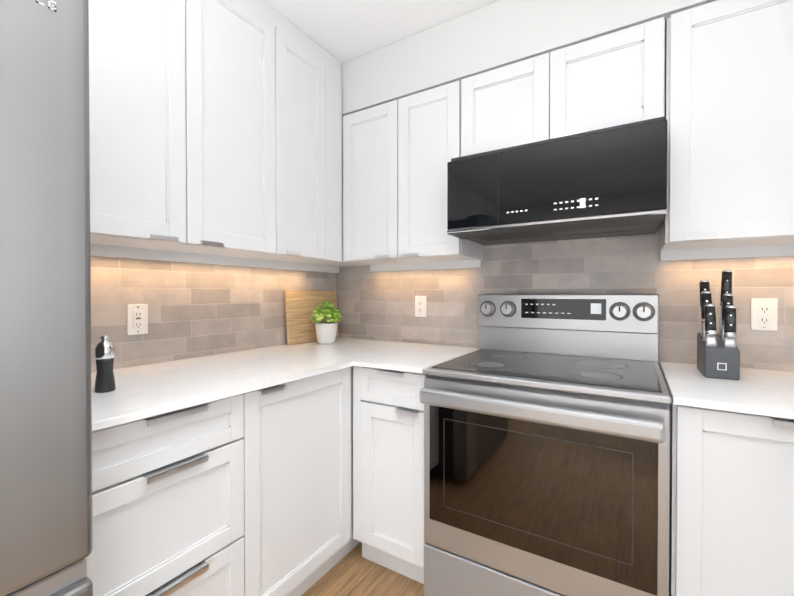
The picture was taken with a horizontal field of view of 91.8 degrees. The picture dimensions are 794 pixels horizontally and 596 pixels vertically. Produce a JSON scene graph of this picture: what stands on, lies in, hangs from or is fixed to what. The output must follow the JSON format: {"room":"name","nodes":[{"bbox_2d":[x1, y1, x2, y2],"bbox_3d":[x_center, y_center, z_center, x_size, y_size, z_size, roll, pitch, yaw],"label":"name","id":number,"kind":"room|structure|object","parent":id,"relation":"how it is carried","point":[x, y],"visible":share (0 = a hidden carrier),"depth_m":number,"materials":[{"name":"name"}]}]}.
{"room":"kitchen","nodes":[
{"label":"kitchen","id":0,"kind":"room"},
{"bbox_2d":[118,344,284,368],"bbox_3d":[-1.657,-0.045,0.614,0.120,2.455,4.600,0,1,31],"label":"wall","id":1,"kind":"structure","parent":0,"point":[194,357],"depth_m":1.70,"materials":[{"name":"white paint"}]},
{"bbox_2d":[88,0,291,259],"bbox_3d":[-0.877,-0.735,1.446,0.319,1.084,0.912,0,1,31],"label":"upper cabinet","id":2,"kind":"object","parent":1,"relation":"attached to","point":[215,129],"depth_m":1.39,"materials":[{"name":"white wood"}]},
{"bbox_2d":[90,256,335,371],"bbox_3d":[-0.847,0.008,1.814,0.005,0.513,1.692,0,1,31],"label":"backsplash","id":3,"kind":"structure","parent":1,"relation":"attached to","point":[197,309],"depth_m":1.70,"materials":[{"name":"tile"}]},
{"bbox_2d":[127,304,147,334],"bbox_3d":[-1.021,0.084,1.516,0.010,0.120,0.074,0,1,31],"label":"electrical outlet","id":4,"kind":"object","parent":3,"relation":"attached to","point":[137,319],"visible":1,"depth_m":1.51,"materials":[{"name":"white plastic"}]},
{"bbox_2d":[244,24,331,263],"bbox_3d":[-0.602,-0.739,1.895,0.319,1.084,0.383,0,1,31],"label":"upper cabinet","id":5,"kind":"object","parent":1,"relation":"attached to","point":[311,178],"depth_m":1.90,"materials":[{"name":"white wood"}]},
{"bbox_2d":[292,52,347,267],"bbox_3d":[-0.483,-0.741,2.089,0.319,1.084,0.189,0,1,31],"label":"upper cabinet","id":6,"kind":"object","parent":1,"relation":"attached to","point":[335,116],"depth_m":2.05,"materials":[{"name":"white wood"}]},
{"bbox_2d":[312,262,366,267],"bbox_3d":[-0.351,-0.743,2.305,0.319,1.084,0.317,0,1,31],"label":"upper cabinet","id":7,"kind":"object","parent":1,"relation":"attached to","point":[349,264],"depth_m":2.36,"materials":[{"name":"white wood"}]},
{"bbox_2d":[301,542,423,595],"bbox_3d":[-0.446,1.240,-0.115,2.960,0.100,4.840,0,1,31],"label":"floor","id":8,"kind":"structure","parent":0,"point":[353,572],"depth_m":1.59,"materials":[{"name":"brown wood"}]},
{"bbox_2d":[0,0,92,595],"bbox_3d":[-1.118,0.302,0.524,0.837,1.764,0.914,0,1,31],"label":"fridge","id":9,"kind":"object","parent":8,"relation":"on","point":[46,538],"visible":1,"depth_m":0.66,"materials":[{"name":"grey metal"}]},
{"bbox_2d":[85,388,268,595],"bbox_3d":[-0.853,0.735,1.211,0.627,0.884,0.516,0,1,31],"label":"base cabinet","id":10,"kind":"object","parent":8,"relation":"on","point":[248,494],"depth_m":1.05,"materials":[{"name":"white wood"}]},
{"bbox_2d":[265,366,356,595],"bbox_3d":[-0.606,0.731,1.613,0.627,0.884,0.544,0,1,31],"label":"base cabinet","id":11,"kind":"object","parent":8,"relation":"on","point":[309,420],"depth_m":1.47,"materials":[{"name":"white wood"}]},
{"bbox_2d":[353,366,429,583],"bbox_3d":[0.121,0.729,1.845,0.367,0.885,0.648,0,1,31],"label":"base cabinet","id":12,"kind":"object","parent":8,"relation":"on","point":[388,469],"visible":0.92,"depth_m":1.59,"materials":[{"name":"white wood"}]},
{"bbox_2d":[419,294,670,595],"bbox_3d":[0.578,0.579,1.498,0.754,1.190,0.744,0,1,31],"label":"range","id":13,"kind":"object","parent":8,"relation":"on","point":[546,444],"visible":1,"depth_m":1.26,"materials":[{"name":"silver metal"}]},
{"bbox_2d":[665,382,793,595],"bbox_3d":[1.338,0.736,1.099,0.943,0.885,0.648,0,1,31],"label":"base cabinet","id":14,"kind":"object","parent":8,"relation":"on","point":[731,521],"visible":0.85,"depth_m":1.03,"materials":[{"name":"white wood"}]},
{"bbox_3d":[0.717,0.748,-0.209,0.637,0.885,2.264,0,1,31],"label":"base cabinet","id":15,"kind":"object","parent":8,"relation":"on","visible":0},
{"bbox_2d":[91,337,478,431],"bbox_3d":[-0.404,0.278,1.583,0.999,0.021,1.636,0,1,31],"label":"countertop","id":16,"kind":"structure","parent":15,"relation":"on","point":[144,391],"depth_m":1.43,"materials":[{"name":"stone"}]},
{"bbox_2d":[94,335,115,392],"bbox_3d":[-0.853,0.190,1.124,0.050,0.163,0.050,0,1,31],"label":"pepper mill","id":17,"kind":"object","parent":16,"relation":"on","point":[104,352],"visible":1,"depth_m":1.11,"materials":[{"name":"grey plastic"}]},
{"bbox_2d":[284,290,338,344],"bbox_3d":[-0.503,0.107,2.322,0.039,0.302,0.425,0,1,31],"label":"cutting board","id":18,"kind":"object","parent":16,"relation":"on","point":[300,306],"visible":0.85,"depth_m":2.23,"materials":[{"name":"brown wood"}]},
{"bbox_2d":[310,301,341,343],"bbox_3d":[-0.409,0.139,2.213,0.201,0.244,0.200,0,1,31],"label":"potted plant","id":19,"kind":"object","parent":16,"relation":"on","point":[326,330],"visible":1,"depth_m":2.17,"materials":[{"name":"green plant"}]},
{"bbox_2d":[659,362,793,418],"bbox_3d":[1.048,0.281,1.267,0.273,0.021,0.658,0,1,31],"label":"countertop","id":20,"kind":"structure","parent":15,"relation":"on","point":[686,385],"depth_m":1.11,"materials":[{"name":"stone"}]},
{"bbox_2d":[697,269,739,379],"bbox_3d":[1.128,0.084,1.354,0.094,0.371,0.182,0,1,31],"label":"knife block","id":21,"kind":"object","parent":20,"relation":"on","point":[718,355],"visible":1,"depth_m":1.31,"materials":[{"name":"dark plastic"},{"name":"stainless steel"}]},
{"bbox_2d":[263,0,497,75],"bbox_3d":[-0.446,-1.315,-0.140,2.960,0.100,4.840,0,1,31],"label":"ceiling","id":22,"kind":"structure","parent":0,"point":[342,31],"depth_m":1.77,"materials":[{"name":"white paint"}]},
{"bbox_2d":[342,0,716,115],"bbox_3d":[0.804,-1.132,1.611,2.410,0.296,0.307,0,1,31],"label":"soffit","id":23,"kind":"structure","parent":0,"point":[494,35],"depth_m":1.69,"materials":[{"name":"white paint"}]},
{"bbox_2d":[340,337,792,371],"bbox_3d":[0.787,-0.057,1.885,2.960,2.455,0.120,0,1,31],"label":"wall","id":24,"kind":"structure","parent":0,"point":[658,361],"depth_m":1.62,"materials":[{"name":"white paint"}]},
{"bbox_2d":[342,81,482,271],"bbox_3d":[0.063,-0.572,2.045,0.697,0.827,0.340,0,1,31],"label":"upper cabinet","id":25,"kind":"object","parent":24,"relation":"attached to","point":[398,155],"visible":0.96,"depth_m":1.91,"materials":[{"name":"white wood"}]},
{"bbox_2d":[461,17,664,156],"bbox_3d":[0.685,-0.789,1.661,0.758,0.387,0.340,0,1,31],"label":"upper cabinet","id":26,"kind":"object","parent":24,"relation":"attached to","point":[617,78],"visible":0.65,"depth_m":1.50,"materials":[{"name":"white wood"}]},
{"bbox_2d":[447,116,666,244],"bbox_3d":[0.651,-0.429,1.608,0.756,0.327,0.467,0,1,31],"label":"over-the-range microwave","id":27,"kind":"object","parent":26,"relation":"attached to","point":[606,182],"visible":1,"depth_m":1.40,"materials":[{"name":"black glass"}]},
{"bbox_2d":[336,227,793,371],"bbox_3d":[0.755,-0.182,1.827,2.709,0.893,0.005,0,1,31],"label":"backsplash","id":28,"kind":"structure","parent":24,"relation":"attached to","point":[380,305],"depth_m":1.77,"materials":[{"name":"tile"}]},
{"bbox_2d":[415,296,426,316],"bbox_3d":[0.135,0.048,2.200,0.074,0.120,0.009,0,1,31],"label":"electrical outlet","id":29,"kind":"object","parent":28,"relation":"attached to","point":[420,306],"visible":1,"depth_m":2.20,"materials":[{"name":"white plastic"}]},
{"bbox_2d":[751,298,777,330],"bbox_3d":[1.375,0.062,1.441,0.074,0.120,0.009,0,1,31],"label":"electrical outlet","id":30,"kind":"object","parent":28,"relation":"attached to","point":[764,314],"visible":1,"depth_m":1.44,"materials":[{"name":"white plastic"}]},
{"bbox_2d":[660,0,793,260],"bbox_3d":[1.416,-0.564,1.216,0.945,0.827,0.340,0,1,31],"label":"upper cabinet","id":31,"kind":"object","parent":24,"relation":"attached to","point":[729,94],"visible":0.96,"depth_m":1.26,"materials":[{"name":"white wood"}]}
]}

